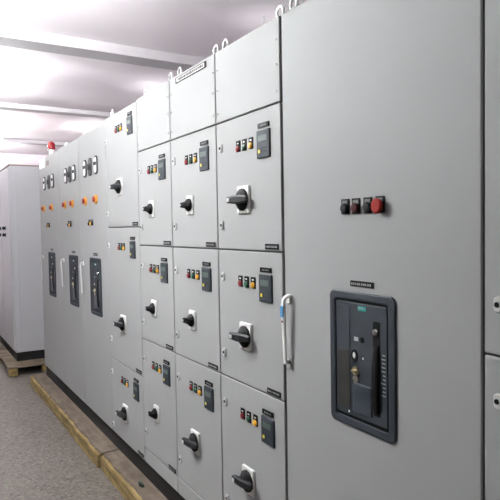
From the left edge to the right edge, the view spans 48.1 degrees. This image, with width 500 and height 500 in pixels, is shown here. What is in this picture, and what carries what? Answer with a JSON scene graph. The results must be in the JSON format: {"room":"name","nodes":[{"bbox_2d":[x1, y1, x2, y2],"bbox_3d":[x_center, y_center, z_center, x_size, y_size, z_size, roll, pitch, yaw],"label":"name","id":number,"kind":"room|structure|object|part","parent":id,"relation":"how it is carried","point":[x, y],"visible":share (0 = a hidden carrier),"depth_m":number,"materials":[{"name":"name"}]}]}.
{"room":"electrical room","nodes":[
{"label":"electrical room","id":0,"kind":"room"},
{"bbox_2d":[0,153,47,169],"bbox_3d":[-5.450,-0.180,9.149,5.400,2.925,0.100,-2,3,-31],"label":"wall","id":1,"kind":"structure","parent":0,"point":[7,158],"depth_m":9.89,"materials":[{"name":"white paint"}]},
{"bbox_2d":[0,361,124,499],"bbox_3d":[-1.993,1.497,3.574,5.400,0.100,13.300,-2,3,-31],"label":"floor","id":2,"kind":"structure","parent":0,"point":[40,459],"depth_m":3.88,"materials":[{"name":"concrete"}]},
{"bbox_2d":[0,342,45,376],"bbox_3d":[-2.624,1.271,7.019,1.006,0.099,1.808,-2,3,-31],"label":"wooden pallet","id":3,"kind":"object","parent":2,"relation":"on","point":[6,357],"visible":0.27,"depth_m":6.22,"materials":[{"name":"brown wood"}]},
{"bbox_2d":[0,171,7,349],"bbox_3d":[-2.854,0.112,7.321,0.835,2.200,0.696,-2,3,-31],"label":"tall cabinet","id":4,"kind":"object","parent":3,"relation":"on","point":[2,320],"visible":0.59,"depth_m":6.94,"materials":[{"name":"grey metal"}]},
{"bbox_3d":[-3.189,0.081,7.115,0.018,2.040,0.673,-2,3,-31],"label":"door","id":5,"kind":"part","parent":4,"relation":"part of","materials":[{"name":"grey metal"}]},
{"bbox_2d":[0,164,44,360],"bbox_3d":[-2.487,0.130,6.718,0.835,2.200,0.708,-2,3,-31],"label":"tall cabinet","id":6,"kind":"object","parent":3,"relation":"on","point":[19,184],"visible":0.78,"depth_m":6.31,"materials":[{"name":"grey metal"}]},
{"bbox_3d":[-2.824,0.098,6.516,0.018,2.040,0.676,-2,3,-31],"label":"door","id":7,"kind":"part","parent":6,"relation":"part of","materials":[{"name":"grey metal"}]},
{"bbox_3d":[-2.290,0.098,6.428,0.690,1.980,0.008,-2,3,-31],"label":"panel","id":8,"kind":"part","parent":6,"relation":"part of","materials":[{"name":"grey metal"}]},
{"bbox_2d":[30,373,118,467],"bbox_3d":[-1.465,1.342,4.752,0.344,0.100,2.370,-2,3,-31],"label":"timber skid","id":9,"kind":"object","parent":2,"relation":"on","point":[86,434],"visible":0.56,"depth_m":4.34,"materials":[{"name":"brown wood"}]},
{"bbox_2d":[39,150,66,394],"bbox_3d":[-1.620,0.171,5.419,0.652,2.192,0.850,-2,3,-31],"label":"tall cabinet","id":10,"kind":"object","parent":9,"relation":"on","point":[48,166],"visible":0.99,"depth_m":5.22,"materials":[{"name":"metal"}]},
{"bbox_2d":[47,175,49,188],"bbox_3d":[-1.876,-0.631,5.198,0.022,0.128,0.088,-2,3,-31],"label":"switch","id":11,"kind":"object","parent":10,"relation":"attached to","point":[48,176],"depth_m":5.18,"materials":[{"name":"grey plastic"}]},
{"bbox_2d":[47,141,55,153],"bbox_3d":[-1.924,-0.971,5.429,0.076,0.159,0.076,-2,3,-31],"label":"beacon","id":12,"kind":"object","parent":10,"relation":"on","point":[51,146],"visible":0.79,"depth_m":5.41,"materials":[{"name":"red plastic"}]},
{"bbox_2d":[58,138,86,415],"bbox_3d":[-1.225,0.187,4.770,0.652,2.198,0.670,-2,3,-31],"label":"tall cabinet","id":13,"kind":"object","parent":9,"relation":"on","point":[68,160],"visible":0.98,"depth_m":4.58,"materials":[{"name":"metal"}]},
{"bbox_2d":[67,166,71,181],"bbox_3d":[-1.464,-0.611,4.522,0.022,0.128,0.088,-2,3,-31],"label":"switch","id":14,"kind":"object","parent":13,"relation":"attached to","point":[69,174],"depth_m":4.50,"materials":[{"name":"grey plastic"}]},
{"bbox_3d":[-1.394,0.286,4.467,0.013,0.196,0.022,-2,3,-31],"label":"charging lever","id":15,"kind":"part","parent":13,"relation":"part of","materials":[{"name":"black plastic"}]},
{"bbox_2d":[78,123,114,444],"bbox_3d":[-0.870,0.202,4.187,0.652,2.202,0.695,-2,3,-31],"label":"tall cabinet","id":16,"kind":"object","parent":9,"relation":"on","point":[94,277],"visible":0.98,"depth_m":3.99,"materials":[{"name":"metal"}]},
{"bbox_2d":[87,158,91,175],"bbox_3d":[-1.156,-0.596,4.016,0.022,0.128,0.088,-2,3,-31],"label":"switch","id":17,"kind":"object","parent":16,"relation":"attached to","point":[89,166],"depth_m":4.00,"materials":[{"name":"grey plastic"}]},
{"bbox_3d":[-1.071,0.301,3.937,0.013,0.196,0.022,-2,3,-31],"label":"charging lever","id":18,"kind":"part","parent":16,"relation":"part of","materials":[{"name":"black plastic"}]},
{"bbox_2d":[101,450,167,499],"bbox_3d":[-0.210,1.402,2.715,0.343,0.100,2.385,-2,3,-31],"label":"timber skid","id":19,"kind":"object","parent":2,"relation":"on","point":[121,472],"visible":0.52,"depth_m":3.32,"materials":[{"name":"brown wood"}]},
{"bbox_2d":[105,101,146,476],"bbox_3d":[-0.544,0.198,3.627,0.674,2.244,0.600,-2,3,-31],"label":"tall cabinet","id":20,"kind":"object","parent":19,"relation":"on","point":[121,142],"visible":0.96,"depth_m":3.44,"materials":[{"name":"grey metal"}]},
{"bbox_2d":[109,177,122,195],"bbox_3d":[-0.825,-0.391,3.454,0.054,0.108,0.108,-2,3,-31],"label":"switch","id":21,"kind":"object","parent":20,"relation":"attached to","point":[117,186],"depth_m":3.43,"materials":[{"name":"black plastic"}]},
{"bbox_2d":[113,314,125,332],"bbox_3d":[-0.811,0.462,3.488,0.054,0.108,0.108,-2,3,-31],"label":"switch","id":22,"kind":"object","parent":20,"relation":"attached to","point":[121,323],"depth_m":3.47,"materials":[{"name":"black plastic"}]},
{"bbox_2d":[115,403,128,423],"bbox_3d":[-0.801,1.030,3.510,0.054,0.108,0.108,-2,3,-31],"label":"switch","id":23,"kind":"object","parent":20,"relation":"attached to","point":[124,413],"depth_m":3.49,"materials":[{"name":"black plastic"}]},
{"bbox_3d":[-0.793,-0.498,3.455,0.010,0.711,0.593,-2,3,-31],"label":"door","id":24,"kind":"part","parent":20,"relation":"part of","materials":[{"name":"grey metal"}]},
{"bbox_3d":[-0.780,0.294,3.487,0.010,0.864,0.593,-2,3,-31],"label":"door","id":25,"kind":"part","parent":20,"relation":"part of","materials":[{"name":"grey metal"}]},
{"bbox_3d":[-0.768,0.977,3.514,0.010,0.491,0.593,-2,3,-31],"label":"door","id":26,"kind":"part","parent":20,"relation":"part of","materials":[{"name":"grey metal"}]},
{"bbox_2d":[138,480,143,487],"bbox_3d":[-0.621,1.329,3.183,0.024,0.020,0.068,-2,3,-31],"label":"clip","id":27,"kind":"object","parent":19,"relation":"on","point":[141,484],"visible":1,"depth_m":3.17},
{"bbox_2d":[137,72,179,499],"bbox_3d":[-0.262,0.208,3.173,0.666,2.249,0.470,-2,3,-31],"label":"tall cabinet","id":28,"kind":"object","parent":19,"relation":"on","point":[153,108],"visible":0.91,"depth_m":3.00,"materials":[{"name":"grey metal"}]},
{"bbox_2d":[143,200,154,216],"bbox_3d":[-0.548,-0.221,3.018,0.046,0.090,0.066,-2,3,-31],"label":"switch","id":29,"kind":"object","parent":28,"relation":"attached to","point":[150,208],"depth_m":3.00,"materials":[{"name":"black plastic"}]},
{"bbox_2d":[145,300,156,316],"bbox_3d":[-0.539,0.318,3.039,0.046,0.090,0.066,-2,3,-31],"label":"switch","id":30,"kind":"object","parent":28,"relation":"attached to","point":[152,308],"depth_m":3.02,"materials":[{"name":"black plastic"}]},
{"bbox_2d":[148,404,159,422],"bbox_3d":[-0.529,0.898,3.062,0.046,0.090,0.066,-2,3,-31],"label":"switch","id":31,"kind":"object","parent":28,"relation":"attached to","point":[155,413],"depth_m":3.05,"materials":[{"name":"black plastic"}]},
{"bbox_3d":[-0.511,-0.287,3.006,0.010,0.524,0.463,-2,3,-31],"label":"door","id":32,"kind":"part","parent":28,"relation":"part of","materials":[{"name":"grey metal"}]},
{"bbox_3d":[-0.502,0.247,3.027,0.010,0.532,0.463,-2,3,-31],"label":"door","id":33,"kind":"part","parent":28,"relation":"part of","materials":[{"name":"grey metal"}]},
{"bbox_3d":[-0.493,0.834,3.051,0.010,0.631,0.463,-2,3,-31],"label":"door","id":34,"kind":"part","parent":28,"relation":"part of","materials":[{"name":"grey metal"}]},
{"bbox_2d":[169,44,223,499],"bbox_3d":[-0.017,0.221,2.763,0.674,2.249,0.485,-2,3,-31],"label":"tall cabinet","id":35,"kind":"object","parent":19,"relation":"on","point":[193,124],"visible":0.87,"depth_m":2.58,"materials":[{"name":"grey metal"}]},
{"bbox_2d":[184,155,187,164],"bbox_3d":[-0.302,-0.423,2.633,0.012,0.044,0.029,-2,3,-31],"label":"lamp","id":36,"kind":"object","parent":35,"relation":"attached to","point":[185,156],"depth_m":2.63,"materials":[{"name":"red plastic"}]},
{"bbox_2d":[180,195,193,214],"bbox_3d":[-0.296,-0.209,2.603,0.046,0.090,0.066,-2,3,-31],"label":"switch","id":37,"kind":"object","parent":35,"relation":"attached to","point":[188,204],"depth_m":2.59,"materials":[{"name":"black plastic"}]},
{"bbox_2d":[182,310,195,329],"bbox_3d":[-0.287,0.330,2.625,0.046,0.090,0.066,-2,3,-31],"label":"switch","id":38,"kind":"object","parent":35,"relation":"attached to","point":[190,319],"depth_m":2.61,"materials":[{"name":"black plastic"}]},
{"bbox_2d":[187,269,190,277],"bbox_3d":[-0.290,0.112,2.656,0.004,0.043,0.029,-2,3,-31],"label":"lamp","id":39,"kind":"object","parent":35,"relation":"attached to","point":[188,270],"depth_m":2.65,"materials":[{"name":"red plastic"}]},
{"bbox_2d":[181,428,200,455],"bbox_3d":[-0.277,0.910,2.639,0.054,0.108,0.108,-2,3,-31],"label":"switch","id":40,"kind":"object","parent":35,"relation":"attached to","point":[193,442],"depth_m":2.62,"materials":[{"name":"black plastic"}]},
{"bbox_2d":[189,381,192,390],"bbox_3d":[-0.284,0.649,2.675,0.012,0.044,0.029,-2,3,-31],"label":"lamp","id":41,"kind":"object","parent":35,"relation":"attached to","point":[190,382],"depth_m":2.67,"materials":[{"name":"red plastic"}]},
{"bbox_2d":[189,154,192,163],"bbox_3d":[-0.274,-0.422,2.594,0.004,0.043,0.029,-2,3,-31],"label":"lamp","id":42,"kind":"object","parent":35,"relation":"attached to","point":[190,155],"depth_m":2.58,"materials":[{"name":"green plastic"}]},
{"bbox_2d":[191,269,194,278],"bbox_3d":[-0.265,0.113,2.615,0.004,0.043,0.029,-2,3,-31],"label":"lamp","id":43,"kind":"object","parent":35,"relation":"attached to","point":[192,270],"depth_m":2.61,"materials":[{"name":"green plastic"}]},
{"bbox_2d":[193,383,196,392],"bbox_3d":[-0.260,0.650,2.635,0.012,0.044,0.029,-2,3,-31],"label":"lamp","id":44,"kind":"object","parent":35,"relation":"attached to","point":[194,384],"depth_m":2.63,"materials":[{"name":"green plastic"}]},
{"bbox_2d":[193,153,196,162],"bbox_3d":[-0.252,-0.420,2.550,0.012,0.044,0.029,-2,3,-31],"label":"lamp","id":45,"kind":"object","parent":35,"relation":"attached to","point":[194,154],"depth_m":2.55,"materials":[{"name":"yellow plastic"}]},
{"bbox_3d":[-0.263,-0.275,2.599,0.010,0.524,0.478,-2,3,-31],"label":"door","id":46,"kind":"part","parent":35,"relation":"part of","materials":[{"name":"grey metal"}]},
{"bbox_3d":[-0.254,0.259,2.620,0.010,0.532,0.478,-2,3,-31],"label":"door","id":47,"kind":"part","parent":35,"relation":"part of","materials":[{"name":"grey metal"}]},
{"bbox_2d":[195,270,199,279],"bbox_3d":[-0.243,0.114,2.571,0.012,0.044,0.029,-2,3,-31],"label":"lamp","id":48,"kind":"object","parent":35,"relation":"attached to","point":[197,272],"depth_m":2.57,"materials":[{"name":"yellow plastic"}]},
{"bbox_2d":[198,385,201,395],"bbox_3d":[-0.231,0.652,2.595,0.004,0.043,0.029,-2,3,-31],"label":"lamp","id":49,"kind":"object","parent":35,"relation":"attached to","point":[199,386],"depth_m":2.59,"materials":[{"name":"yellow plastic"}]},
{"bbox_3d":[-0.244,0.846,2.643,0.010,0.631,0.478,-2,3,-31],"label":"door","id":50,"kind":"part","parent":35,"relation":"part of","materials":[{"name":"grey metal"}]},
{"bbox_2d":[215,5,287,499],"bbox_3d":[0.235,0.233,2.349,0.674,2.249,0.485,-2,3,-31],"label":"tall cabinet","id":51,"kind":"object","parent":19,"relation":"on","point":[248,71],"visible":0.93,"depth_m":2.16,"materials":[{"name":"grey metal"}]},
{"bbox_2d":[235,140,239,151],"bbox_3d":[-0.050,-0.410,2.219,0.012,0.044,0.029,-2,3,-31],"label":"lamp","id":52,"kind":"object","parent":51,"relation":"attached to","point":[237,142],"depth_m":2.22,"materials":[{"name":"red plastic"}]},
{"bbox_2d":[226,185,250,213],"bbox_3d":[-0.043,-0.197,2.180,0.054,0.108,0.108,-2,3,-31],"label":"switch","id":53,"kind":"object","parent":51,"relation":"attached to","point":[242,199],"depth_m":2.17,"materials":[{"name":"black plastic"}]},
{"bbox_2d":[238,275,242,286],"bbox_3d":[-0.038,0.124,2.242,0.004,0.043,0.029,-2,3,-31],"label":"lamp","id":54,"kind":"object","parent":51,"relation":"attached to","point":[240,277],"depth_m":2.23,"materials":[{"name":"red plastic"}]},
{"bbox_2d":[229,322,252,351],"bbox_3d":[-0.034,0.343,2.202,0.054,0.108,0.108,-2,3,-31],"label":"switch","id":55,"kind":"object","parent":51,"relation":"attached to","point":[244,336],"depth_m":2.19,"materials":[{"name":"black plastic"}]},
{"bbox_2d":[240,407,244,419],"bbox_3d":[-0.032,0.661,2.261,0.012,0.044,0.029,-2,3,-31],"label":"lamp","id":56,"kind":"object","parent":51,"relation":"attached to","point":[242,409],"depth_m":2.26,"materials":[{"name":"red plastic"}]},
{"bbox_2d":[231,464,254,497],"bbox_3d":[-0.024,0.922,2.225,0.054,0.108,0.108,-2,3,-31],"label":"switch","id":57,"kind":"object","parent":51,"relation":"attached to","point":[246,480],"depth_m":2.21,"materials":[{"name":"black plastic"}]},
{"bbox_2d":[241,139,246,150],"bbox_3d":[-0.025,-0.409,2.178,0.012,0.044,0.029,-2,3,-31],"label":"lamp","id":58,"kind":"object","parent":51,"relation":"attached to","point":[243,141],"depth_m":2.17,"materials":[{"name":"green plastic"}]},
{"bbox_2d":[244,276,248,287],"bbox_3d":[-0.013,0.125,2.201,0.004,0.043,0.029,-2,3,-31],"label":"lamp","id":59,"kind":"object","parent":51,"relation":"attached to","point":[246,278],"depth_m":2.19,"materials":[{"name":"green plastic"}]},
{"bbox_2d":[246,411,250,422],"bbox_3d":[-0.007,0.663,2.220,0.012,0.044,0.029,-2,3,-31],"label":"lamp","id":60,"kind":"object","parent":51,"relation":"attached to","point":[248,413],"depth_m":2.22,"materials":[{"name":"green plastic"}]},
{"bbox_3d":[-0.011,-0.262,2.184,0.010,0.524,0.478,-2,3,-31],"label":"door","id":61,"kind":"part","parent":51,"relation":"part of","materials":[{"name":"grey metal"}]},
{"bbox_2d":[248,137,252,148],"bbox_3d":[0.004,-0.408,2.138,0.004,0.043,0.029,-2,3,-31],"label":"lamp","id":62,"kind":"object","parent":51,"relation":"attached to","point":[250,139],"depth_m":2.13,"materials":[{"name":"yellow plastic"}]},
{"bbox_3d":[-0.002,0.271,2.206,0.010,0.532,0.478,-2,3,-31],"label":"door","id":63,"kind":"part","parent":51,"relation":"part of","materials":[{"name":"grey metal"}]},
{"bbox_2d":[250,277,255,288],"bbox_3d":[0.009,0.127,2.157,0.012,0.044,0.029,-2,3,-31],"label":"lamp","id":64,"kind":"object","parent":51,"relation":"attached to","point":[252,279],"depth_m":2.15,"materials":[{"name":"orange plastic"}]},
{"bbox_3d":[0.008,0.858,2.229,0.010,0.631,0.478,-2,3,-31],"label":"door","id":65,"kind":"part","parent":51,"relation":"part of","materials":[{"name":"grey metal"}]},
{"bbox_2d":[253,414,257,426],"bbox_3d":[0.022,0.664,2.181,0.004,0.043,0.029,-2,3,-31],"label":"lamp","id":66,"kind":"object","parent":51,"relation":"attached to","point":[255,416],"depth_m":2.17,"materials":[{"name":"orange plastic"}]},
{"bbox_2d":[280,0,485,499],"bbox_3d":[0.581,0.248,1.800,0.654,2.251,0.812,-2,3,-31],"label":"tall cabinet","id":67,"kind":"object","parent":19,"relation":"on","point":[383,330],"visible":1,"depth_m":1.55,"materials":[{"name":"metal"}]},
{"bbox_3d":[0.354,0.234,1.591,0.008,0.020,0.020,-2,3,-31],"label":"lever knob","id":68,"kind":"part","parent":67,"relation":"part of","materials":[{"name":"silver metal"}]},
{"bbox_3d":[0.356,0.370,1.593,0.013,0.196,0.022,-2,3,-31],"label":"charging lever","id":69,"kind":"part","parent":67,"relation":"part of","materials":[{"name":"black plastic"}]},
{"bbox_3d":[0.776,1.450,1.092,0.343,0.100,1.385,-2,3,-31],"label":"timber skid","id":70,"kind":"object","parent":2,"relation":"on","visible":0},
{"bbox_2d":[485,0,499,499],"bbox_3d":[0.910,0.292,1.241,0.674,2.197,0.488,-2,3,-31],"label":"tall cabinet","id":71,"kind":"object","parent":70,"relation":"on","point":[492,7],"visible":1,"depth_m":1.27,"materials":[{"name":"grey metal"}]},
{"bbox_3d":[0.681,0.771,1.115,0.010,1.045,0.481,-2,3,-31],"label":"door","id":72,"kind":"part","parent":71,"relation":"part of","materials":[{"name":"grey metal"}]},
{"bbox_2d":[0,0,305,154],"bbox_3d":[-2.044,-1.525,3.454,5.400,0.100,13.300,-2,3,-31],"label":"ceiling","id":73,"kind":"structure","parent":0,"point":[185,27],"depth_m":4.25,"materials":[{"name":"paint"}]},
{"bbox_2d":[0,136,5,144],"bbox_3d":[-3.627,-1.444,6.709,1.250,0.266,0.280,-2,3,-31],"label":"fluorescent light","id":74,"kind":"object","parent":73,"relation":"hanging from","point":[2,140],"visible":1,"depth_m":6.96,"materials":[{"name":"white plastic"}]},
{"bbox_2d":[5,138,69,146],"bbox_3d":[-4.611,-1.574,7.675,5.400,0.050,0.140,-2,3,-31],"label":"beam","id":75,"kind":"structure","parent":73,"relation":"attached to","point":[13,141],"depth_m":8.42,"materials":[{"name":"paint"}]},
{"bbox_2d":[0,102,114,118],"bbox_3d":[-3.332,-1.512,5.574,5.400,0.050,0.140,-2,3,-31],"label":"beam","id":76,"kind":"structure","parent":73,"relation":"attached to","point":[3,106],"depth_m":6.23,"materials":[{"name":"paint"}]},
{"bbox_2d":[0,25,205,71],"bbox_3d":[-2.105,-1.440,3.559,5.400,0.075,0.200,-2,3,-31],"label":"beam","id":77,"kind":"structure","parent":73,"relation":"attached to","point":[9,36],"depth_m":4.08,"materials":[{"name":"paint"}]}
]}

